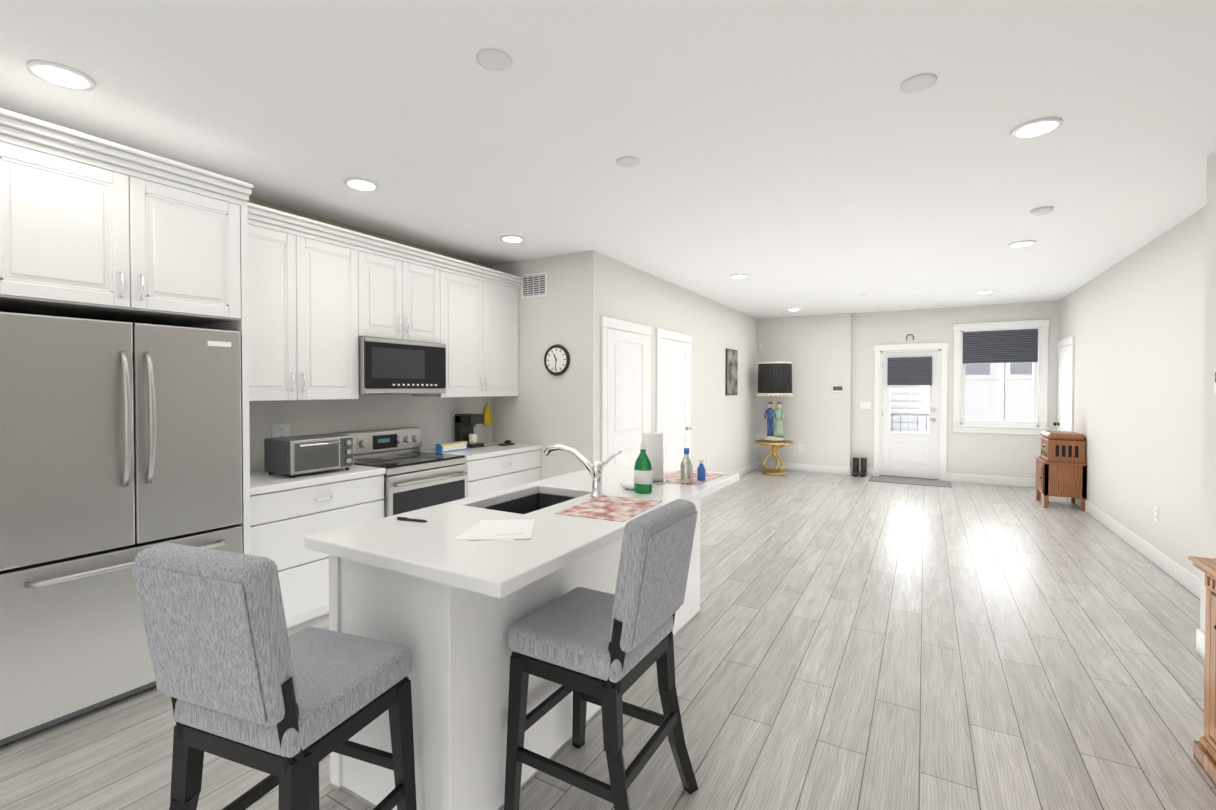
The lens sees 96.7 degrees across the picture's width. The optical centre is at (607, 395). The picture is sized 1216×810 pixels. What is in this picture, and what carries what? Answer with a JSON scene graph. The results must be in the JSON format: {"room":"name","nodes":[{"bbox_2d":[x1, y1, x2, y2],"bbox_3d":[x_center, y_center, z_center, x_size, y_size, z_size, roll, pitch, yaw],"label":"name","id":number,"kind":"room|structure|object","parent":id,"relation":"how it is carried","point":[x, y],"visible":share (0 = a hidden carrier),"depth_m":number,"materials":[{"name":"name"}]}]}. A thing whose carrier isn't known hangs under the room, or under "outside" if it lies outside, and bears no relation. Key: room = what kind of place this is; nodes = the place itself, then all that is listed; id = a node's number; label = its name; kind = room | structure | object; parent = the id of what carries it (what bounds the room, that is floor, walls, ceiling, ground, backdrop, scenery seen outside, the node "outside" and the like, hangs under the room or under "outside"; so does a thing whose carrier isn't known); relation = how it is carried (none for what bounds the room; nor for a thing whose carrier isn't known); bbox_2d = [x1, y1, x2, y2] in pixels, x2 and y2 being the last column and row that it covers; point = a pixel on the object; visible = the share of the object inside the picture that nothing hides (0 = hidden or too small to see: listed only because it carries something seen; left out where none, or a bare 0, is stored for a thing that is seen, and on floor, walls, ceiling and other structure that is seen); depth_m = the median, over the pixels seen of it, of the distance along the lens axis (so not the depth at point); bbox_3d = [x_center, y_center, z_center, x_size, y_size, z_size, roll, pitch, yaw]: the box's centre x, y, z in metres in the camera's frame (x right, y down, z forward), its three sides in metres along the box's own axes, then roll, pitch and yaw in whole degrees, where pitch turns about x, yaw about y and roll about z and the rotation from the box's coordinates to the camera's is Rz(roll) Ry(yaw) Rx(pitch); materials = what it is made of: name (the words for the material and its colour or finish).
{"room":"kitchen","nodes":[
{"label":"kitchen","id":0,"kind":"room"},
{"bbox_2d":[247,197,490,471],"bbox_3d":[-3.105,0.068,2.499,0.142,2.740,7.580,0,1,30],"label":"wall","id":1,"kind":"structure","parent":0,"point":[435,415],"depth_m":4.34,"materials":[{"name":"paint"}]},
{"bbox_2d":[0,128,247,327],"bbox_3d":[-2.515,-0.730,2.688,0.671,0.650,0.950,0,1,30],"label":"upper cabinet","id":2,"kind":"object","parent":1,"relation":"attached to","point":[92,227],"depth_m":2.48,"materials":[{"name":"white wood"}]},
{"bbox_2d":[272,424,289,437],"bbox_3d":[-2.278,0.261,3.766,0.009,0.120,0.120,0,1,30],"label":"electrical outlet plate","id":3,"kind":"object","parent":1,"relation":"attached to","point":[280,430],"depth_m":3.76,"materials":[{"name":"white plastic"}]},
{"bbox_2d":[248,214,362,400],"bbox_3d":[-2.171,-0.521,3.595,0.351,1.090,0.891,0,1,30],"label":"upper cabinet","id":4,"kind":"object","parent":1,"relation":"attached to","point":[303,302],"depth_m":3.53,"materials":[{"name":"white wood"}]},
{"bbox_2d":[358,251,439,342],"bbox_3d":[-1.741,-0.739,4.296,0.381,0.614,0.760,0,1,30],"label":"upper cabinet","id":5,"kind":"object","parent":1,"relation":"attached to","point":[398,300],"visible":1,"depth_m":4.17,"materials":[{"name":"white wood"}]},
{"bbox_2d":[358,337,445,394],"bbox_3d":[-1.722,-0.218,4.293,0.424,0.415,0.756,0,1,30],"label":"microwave","id":6,"kind":"object","parent":5,"relation":"attached to","point":[390,366],"visible":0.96,"depth_m":4.12,"materials":[{"name":"silver metal"}]},
{"bbox_2d":[412,271,518,397],"bbox_3d":[-1.291,-0.522,5.066,0.381,1.068,1.017,0,1,30],"label":"upper cabinet","id":7,"kind":"object","parent":1,"relation":"attached to","point":[479,328],"visible":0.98,"depth_m":4.93,"materials":[{"name":"white wood"}]},
{"bbox_2d":[484,404,492,425],"bbox_3d":[-1.222,0.203,5.522,0.047,0.230,0.127,0,1,30],"label":"mitt","id":8,"kind":"object","parent":1,"relation":"hanging from","point":[488,419],"visible":0.96,"depth_m":5.49,"materials":[{"name":"yellow fabric"}]},
{"bbox_2d":[491,252,578,479],"bbox_3d":[-0.703,0.029,5.402,1.050,2.740,0.140,0,1,30],"label":"wall","id":9,"kind":"structure","parent":0,"point":[545,412],"depth_m":5.25,"materials":[{"name":"paint"}]},
{"bbox_2d":[521,272,546,298],"bbox_3d":[-0.728,-1.080,5.314,0.320,0.240,0.012,0,1,30],"label":"air vent","id":10,"kind":"object","parent":9,"relation":"in","point":[533,285],"visible":1,"depth_m":5.31,"materials":[{"name":"white plastic"}]},
{"bbox_2d":[544,344,569,375],"bbox_3d":[-0.492,-0.338,5.174,0.300,0.300,0.032,0,1,30],"label":"wall clock","id":11,"kind":"object","parent":9,"relation":"attached to","point":[556,359],"visible":1,"depth_m":5.16,"materials":[{"name":"black plastic"}]},
{"bbox_2d":[0,468,1215,809],"bbox_3d":[1.019,1.455,3.474,6.290,0.060,13.400,0,1,30],"label":"floor","id":12,"kind":"structure","parent":0,"point":[848,642],"depth_m":2.68,"materials":[{"name":"grey wood"}]},
{"bbox_2d":[0,311,242,745],"bbox_3d":[-2.464,0.540,2.684,0.721,1.790,0.921,0,1,30],"label":"refrigerator","id":13,"kind":"object","parent":12,"relation":"on","point":[120,445],"visible":0.81,"depth_m":2.42,"materials":[{"name":"grey metal"}]},
{"bbox_2d":[132,542,416,809],"bbox_3d":[-0.912,0.920,1.542,0.476,1.079,0.545,0,1,20],"label":"counter stool","id":14,"kind":"object","parent":12,"relation":"on","point":[242,677],"visible":1,"depth_m":1.35,"materials":[{"name":"grey fabric"}]},
{"bbox_2d":[250,465,385,629],"bbox_3d":[-2.037,0.967,3.536,0.661,0.915,0.887,0,1,30],"label":"base cabinet","id":15,"kind":"object","parent":12,"relation":"on","point":[288,514],"visible":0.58,"depth_m":3.30,"materials":[{"name":"white wood"}]},
{"bbox_2d":[264,434,352,477],"bbox_3d":[-1.951,0.391,3.559,0.339,0.235,0.432,0,1,30],"label":"toaster oven","id":16,"kind":"object","parent":15,"relation":"on","point":[291,456],"visible":1,"depth_m":3.43,"materials":[{"name":"grey metal"}]},
{"bbox_2d":[332,427,467,516],"bbox_3d":[-1.584,0.848,4.226,0.705,1.135,0.756,0,1,30],"label":"range","id":17,"kind":"object","parent":12,"relation":"on","point":[415,478],"visible":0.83,"depth_m":4.15,"materials":[{"name":"grey metal"}]},
{"bbox_2d":[420,442,541,496],"bbox_3d":[-1.170,0.947,5.016,0.661,0.915,1.015,0,1,30],"label":"base cabinet","id":18,"kind":"object","parent":12,"relation":"on","point":[494,467],"visible":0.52,"depth_m":4.82,"materials":[{"name":"white wood"}]},
{"bbox_2d":[436,441,467,452],"bbox_3d":[-1.380,0.455,4.779,0.072,0.075,0.310,0,1,30],"label":"box","id":19,"kind":"object","parent":18,"relation":"on","point":[450,446],"visible":1,"depth_m":4.73,"materials":[{"name":"blue"}]},
{"bbox_2d":[455,413,483,447],"bbox_3d":[-1.317,0.333,5.134,0.220,0.310,0.170,0,1,30],"label":"coffee maker","id":20,"kind":"object","parent":18,"relation":"on","point":[465,424],"visible":0.96,"depth_m":5.09,"materials":[{"name":"black plastic"}]},
{"bbox_2d":[482,440,514,446],"bbox_3d":[-1.087,0.463,5.174,0.162,0.048,0.412,0,1,30],"label":"charger","id":21,"kind":"object","parent":18,"relation":"on","point":[507,442],"visible":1,"depth_m":5.25,"materials":[{"name":"black plastic"}]},
{"bbox_2d":[329,491,699,809],"bbox_3d":[-0.232,0.992,2.780,0.669,0.885,2.166,0,1,30],"label":"kitchen island","id":22,"kind":"object","parent":12,"relation":"on","point":[440,602],"depth_m":1.84,"materials":[{"name":"white wood"}]},
{"bbox_2d":[305,463,738,598],"bbox_3d":[-0.136,0.528,2.706,0.940,0.045,2.250,0,1,30],"label":"island countertop","id":23,"kind":"structure","parent":22,"relation":"on","point":[429,552],"depth_m":1.95,"materials":[{"name":"white stone"}]},
{"bbox_2d":[397,517,427,521],"bbox_3d":[-0.793,0.505,2.193,0.145,0.013,0.011,0,1,18],"label":"pen","id":24,"kind":"object","parent":23,"relation":"on","point":[408,519],"visible":0.94,"depth_m":2.19,"materials":[{"name":"black plastic"}]},
{"bbox_2d":[454,519,534,541],"bbox_3d":[-0.402,0.511,2.060,0.345,0.006,0.369,0,1,30],"label":"papers","id":25,"kind":"object","parent":23,"relation":"on","point":[512,530],"visible":1,"depth_m":2.03,"materials":[{"name":"white paper"}]},
{"bbox_2d":[543,444,621,497],"bbox_3d":[-0.136,0.379,2.745,0.467,0.251,0.064,0,1,30],"label":"kitchen faucet","id":26,"kind":"object","parent":23,"relation":"on","point":[594,469],"visible":1,"depth_m":2.69,"materials":[{"name":"silver metal"}]},
{"bbox_2d":[555,495,661,521],"bbox_3d":[0.014,0.507,2.449,0.328,0.003,0.446,0,1,27],"label":"placemat","id":27,"kind":"object","parent":23,"relation":"on","point":[615,508],"depth_m":2.42,"materials":[{"name":"red fabric"}]},
{"bbox_2d":[621,481,633,489],"bbox_3d":[0.136,0.482,2.913,0.152,0.040,0.142,0,1,30],"label":"cloth","id":28,"kind":"object","parent":23,"relation":"on","point":[628,485],"visible":0.67,"depth_m":2.87,"materials":[{"name":"white fabric"}]},
{"bbox_2d":[634,440,651,493],"bbox_3d":[0.181,0.367,2.791,0.101,0.275,0.064,0,1,30],"label":"dish soap bottle","id":29,"kind":"object","parent":23,"relation":"on","point":[642,475],"visible":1,"depth_m":2.77,"materials":[{"name":"green"}]},
{"bbox_2d":[642,430,665,484],"bbox_3d":[0.255,0.350,3.095,0.150,0.300,0.150,0,1,30],"label":"paper towel roll","id":30,"kind":"object","parent":23,"relation":"on","point":[653,440],"visible":0.75,"depth_m":3.04,"materials":[{"name":"white paper"}]},
{"bbox_2d":[680,448,692,483],"bbox_3d":[0.446,0.400,3.065,0.068,0.200,0.068,0,1,30],"label":"bottle","id":31,"kind":"object","parent":23,"relation":"on","point":[686,470],"visible":1,"depth_m":3.04,"materials":[{"name":"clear glass"}]},
{"bbox_2d":[663,470,724,485],"bbox_3d":[0.472,0.496,3.270,0.320,0.003,0.440,1,1,33],"label":"placemat","id":32,"kind":"object","parent":23,"relation":"on","point":[672,477],"depth_m":3.25,"materials":[{"name":"red fabric"}]},
{"bbox_2d":[697,460,705,480],"bbox_3d":[0.546,0.439,3.158,0.048,0.120,0.047,0,1,30],"label":"bottle","id":33,"kind":"object","parent":23,"relation":"on","point":[701,472],"visible":1,"depth_m":3.14,"materials":[{"name":"blue plastic"}]},
{"bbox_2d":[504,499,697,809],"bbox_3d":[-0.011,0.915,1.914,0.545,1.079,0.475,0,1,30],"label":"counter stool","id":34,"kind":"object","parent":12,"relation":"on","point":[605,651],"visible":1,"depth_m":1.78,"materials":[{"name":"grey fabric"}]},
{"bbox_2d":[754,439,795,474],"bbox_3d":[2.863,1.066,9.296,0.690,0.564,0.690,0,1,30],"label":"side table","id":35,"kind":"object","parent":12,"relation":"on","point":[773,452],"visible":0.88,"depth_m":9.20,"materials":[{"name":"gold metal"}]},
{"bbox_2d":[756,362,792,441],"bbox_3d":[2.863,0.110,9.283,0.610,1.348,0.606,0,1,30],"label":"lamp","id":36,"kind":"object","parent":35,"relation":"on","point":[774,378],"visible":1,"depth_m":9.11,"materials":[{"name":"black fabric"}]},
{"bbox_2d":[852,457,858,476],"bbox_3d":[4.139,1.201,9.042,0.100,0.300,0.209,0,1,30],"label":"rubber boot","id":37,"kind":"object","parent":12,"relation":"on","point":[855,473],"depth_m":9.05,"materials":[{"name":"black rubber"}]},
{"bbox_2d":[860,458,866,476],"bbox_3d":[4.253,1.201,8.998,0.100,0.300,0.209,0,1,30],"label":"rubber boot","id":38,"kind":"object","parent":12,"relation":"on","point":[863,473],"depth_m":9.01,"materials":[{"name":"black rubber"}]},
{"bbox_2d":[868,476,951,487],"bbox_3d":[4.735,1.352,8.498,1.120,0.012,0.550,0,1,30],"label":"rug","id":39,"kind":"object","parent":12,"relation":"on","point":[924,482],"visible":0.98,"depth_m":8.44,"materials":[{"name":"grey fabric"}]},
{"bbox_2d":[1035,457,1086,510],"bbox_3d":[5.659,1.098,6.788,0.433,0.565,0.590,0,1,30],"label":"base cabinet","id":40,"kind":"object","parent":12,"relation":"on","point":[1059,479],"visible":0.9,"depth_m":6.56,"materials":[{"name":"brown wood"}]},
{"bbox_2d":[1039,431,1086,463],"bbox_3d":[5.685,0.641,6.767,0.372,0.350,0.524,0,1,30],"label":"radio","id":41,"kind":"object","parent":40,"relation":"on","point":[1062,446],"visible":1,"depth_m":6.57,"materials":[{"name":"brown wood"}]},
{"bbox_2d":[1188,556,1215,786],"bbox_3d":[2.037,1.054,1.277,0.410,0.800,1.840,0,1,30],"label":"sideboard","id":42,"kind":"object","parent":12,"relation":"on","point":[1204,753],"visible":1,"depth_m":2.07,"materials":[{"name":"brown wood"}]},
{"bbox_2d":[0,0,1215,318],"bbox_3d":[1.019,-1.355,3.436,6.290,0.080,13.400,0,1,30],"label":"ceiling","id":43,"kind":"structure","parent":0,"point":[806,156],"depth_m":2.58,"materials":[{"name":"paint"}]},
{"bbox_2d":[26,60,95,90],"bbox_3d":[-2.211,-1.291,2.188,0.199,0.014,0.199,0,1,-15],"label":"recessed light","id":44,"kind":"object","parent":43,"relation":"in","point":[60,74],"depth_m":2.17,"materials":[{"name":"white"}]},
{"bbox_2d":[344,177,378,190],"bbox_3d":[-1.528,-1.307,3.353,0.199,0.014,0.199,0,1,-15],"label":"recessed light","id":45,"kind":"object","parent":43,"relation":"in","point":[362,184],"depth_m":3.33,"materials":[{"name":"white"}]},
{"bbox_2d":[477,49,511,70],"bbox_3d":[-0.438,-1.293,2.088,0.135,0.008,0.135,0,1,24],"label":"ceiling speaker","id":46,"kind":"object","parent":43,"relation":"attached to","point":[494,59],"depth_m":2.08},
{"bbox_2d":[500,235,523,242],"bbox_3d":[-0.810,-1.323,4.578,0.199,0.014,0.199,0,1,-15],"label":"recessed light","id":47,"kind":"object","parent":43,"relation":"in","point":[506,238],"depth_m":4.55,"materials":[{"name":"white"}]},
{"bbox_2d":[616,156,639,166],"bbox_3d":[0.113,-1.305,3.029,0.135,0.008,0.135,0,1,24],"label":"ceiling speaker","id":48,"kind":"object","parent":43,"relation":"attached to","point":[628,161],"depth_m":3.01},
{"bbox_2d":[730,274,747,278],"bbox_3d":[1.479,-1.344,6.111,0.199,0.014,0.199,0,1,-15],"label":"recessed light","id":49,"kind":"object","parent":43,"relation":"in","point":[736,276],"depth_m":6.08,"materials":[{"name":"white"}]},
{"bbox_2d":[788,308,800,310],"bbox_3d":[2.996,-1.378,8.699,0.199,0.014,0.199,0,1,-15],"label":"recessed light","id":50,"kind":"object","parent":43,"relation":"in","point":[793,309],"depth_m":8.65,"materials":[{"name":"white"}]},
{"bbox_2d":[900,73,936,92],"bbox_3d":[1.289,-1.295,2.247,0.135,0.008,0.135,0,1,24],"label":"ceiling speaker","id":51,"kind":"object","parent":43,"relation":"attached to","point":[920,82],"depth_m":2.24},
{"bbox_2d":[976,290,994,293],"bbox_3d":[4.951,-1.357,7.089,0.199,0.014,0.199,0,1,-15],"label":"recessed light","id":52,"kind":"object","parent":43,"relation":"in","point":[984,291],"depth_m":7.04,"materials":[{"name":"white"}]},
{"bbox_2d":[1008,240,1036,247],"bbox_3d":[3.629,-1.325,4.735,0.199,0.014,0.199,0,1,-15],"label":"recessed light","id":53,"kind":"object","parent":43,"relation":"in","point":[1027,242],"depth_m":4.70,"materials":[{"name":"white plastic"}]},
{"bbox_2d":[1010,117,1062,138],"bbox_3d":[2.081,-1.297,2.629,0.199,0.014,0.199,0,1,-15],"label":"recessed light","id":54,"kind":"object","parent":43,"relation":"in","point":[1041,126],"depth_m":2.61,"materials":[{"name":"white plastic"}]},
{"bbox_2d":[1030,206,1053,216],"bbox_3d":[3.080,-1.298,3.840,0.132,0.045,0.132,0,1,30],"label":"smoke detector","id":55,"kind":"object","parent":43,"relation":"attached to","point":[1042,211],"visible":1,"depth_m":3.81,"materials":[{"name":"white plastic"}]},
{"bbox_2d":[579,250,762,472],"bbox_3d":[1.308,0.000,7.597,0.140,2.740,5.960,0,1,30],"label":"wall","id":56,"kind":"structure","parent":0,"point":[725,428],"depth_m":7.15,"materials":[{"name":"paint"}]},
{"bbox_2d":[600,316,650,464],"bbox_3d":[0.232,0.322,5.537,0.090,2.150,1.054,0,1,30],"label":"door","id":57,"kind":"structure","parent":56,"relation":"attached to","point":[625,387],"depth_m":5.46,"materials":[{"name":"white wood"}]},
{"bbox_2d":[656,328,691,467],"bbox_3d":[0.841,0.309,6.576,0.090,2.150,1.044,0,1,30],"label":"door","id":58,"kind":"structure","parent":56,"relation":"attached to","point":[673,392],"depth_m":6.54,"materials":[{"name":"white wood"}]},
{"bbox_2d":[725,348,737,394],"bbox_3d":[1.956,-0.363,8.534,0.023,0.720,0.560,0,1,30],"label":"framed picture","id":59,"kind":"object","parent":56,"relation":"attached to","point":[731,372],"visible":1,"depth_m":8.49,"materials":[{"name":"black plastic"}]},
{"bbox_2d":[731,461,758,476],"bbox_3d":[1.910,1.291,8.484,0.020,0.135,3.330,0,1,30],"label":"baseboard","id":60,"kind":"structure","parent":56,"relation":"attached to","point":[742,471],"depth_m":9.31,"materials":[{"name":"white wood"}]},
{"bbox_2d":[759,343,843,450],"bbox_3d":[3.375,0.014,9.521,1.440,1.940,0.030,0,1,30],"label":"panel","id":61,"kind":"object","parent":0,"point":[837,388],"visible":1,"depth_m":9.22,"materials":[{"name":"white plastic"}]},
{"bbox_2d":[759,461,851,474],"bbox_3d":[3.433,1.277,9.514,1.546,0.135,0.020,0,1,30],"label":"baseboard","id":62,"kind":"structure","parent":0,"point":[788,466],"depth_m":9.44,"materials":[{"name":"white wood"}]},
{"bbox_2d":[851,466,872,475],"bbox_3d":[4.291,1.282,9.134,0.350,0.135,0.040,0,1,30],"label":"baseboard","id":63,"kind":"structure","parent":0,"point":[869,470],"depth_m":9.09,"materials":[{"name":"white wood"}]},
{"bbox_2d":[860,402,870,408],"bbox_3d":[4.338,0.170,9.110,0.165,0.120,0.010,0,1,30],"label":"light switch","id":64,"kind":"object","parent":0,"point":[865,405],"visible":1,"depth_m":9.10,"materials":[{"name":"white plastic"}]},
{"bbox_2d":[873,342,948,480],"bbox_3d":[4.929,0.259,8.835,1.064,2.190,0.168,0,1,30],"label":"door","id":65,"kind":"structure","parent":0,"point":[899,454],"depth_m":8.78,"materials":[{"name":"white wood"}]},
{"bbox_2d":[947,473,1035,487],"bbox_3d":[5.930,1.295,8.188,1.354,0.135,0.016,0,1,30],"label":"baseboard","id":66,"kind":"structure","parent":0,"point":[952,477],"depth_m":8.22,"materials":[{"name":"white wood"}]},
{"bbox_2d":[952,319,1049,434],"bbox_3d":[5.941,-0.263,8.221,1.200,1.690,0.192,0,1,30],"label":"window","id":67,"kind":"structure","parent":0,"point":[1007,342],"depth_m":8.16,"materials":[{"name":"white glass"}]},
{"bbox_2d":[1023,150,1215,632],"bbox_3d":[3.322,0.073,2.105,0.950,2.740,13.400,0,1,30],"label":"wall","id":68,"kind":"structure","parent":0,"point":[1139,324],"depth_m":4.61,"materials":[{"name":"paint"}]},
{"bbox_2d":[1053,336,1074,499],"bbox_3d":[6.260,0.297,7.457,0.090,2.150,0.924,0,1,30],"label":"door","id":69,"kind":"structure","parent":68,"relation":"attached to","point":[1065,395],"depth_m":7.36,"materials":[{"name":"white wood"}]},
{"bbox_2d":[1075,498,1200,598],"bbox_3d":[4.823,1.338,4.946,0.016,0.135,4.910,0,1,30],"label":"baseboard","id":70,"kind":"structure","parent":68,"relation":"attached to","point":[1184,577],"depth_m":4.61,"materials":[{"name":"white wood"}]},
{"bbox_2d":[1154,506,1157,521],"bbox_3d":[4.576,0.991,4.512,0.009,0.120,0.075,0,1,30],"label":"wall outlet","id":71,"kind":"object","parent":68,"relation":"attached to","point":[1155,513],"visible":1,"depth_m":4.48,"materials":[{"name":"white plastic"}]},
{"bbox_2d":[1196,629,1204,659],"bbox_3d":[1.440,1.406,-0.138,0.020,0.135,7.316,0,1,30],"label":"baseboard","id":72,"kind":"structure","parent":68,"relation":"attached to","point":[1200,636],"depth_m":2.96,"materials":[{"name":"white wood"}]},
{"bbox_2d":[1214,369,1215,393],"bbox_3d":[3.172,-0.072,2.809,0.023,0.125,0.015,0,1,30],"label":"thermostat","id":73,"kind":"object","parent":68,"relation":"attached to","point":[1215,381],"visible":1,"depth_m":2.81,"materials":[{"name":"white plastic"}]},
{"label":"outside","id":74,"kind":"structure","parent":0,"visible":0},
{"bbox_2d":[890,362,1032,432],"bbox_3d":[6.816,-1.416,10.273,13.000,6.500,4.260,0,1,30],"label":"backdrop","id":75,"kind":"structure","parent":74,"point":[973,402],"depth_m":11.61,"materials":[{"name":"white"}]}
]}

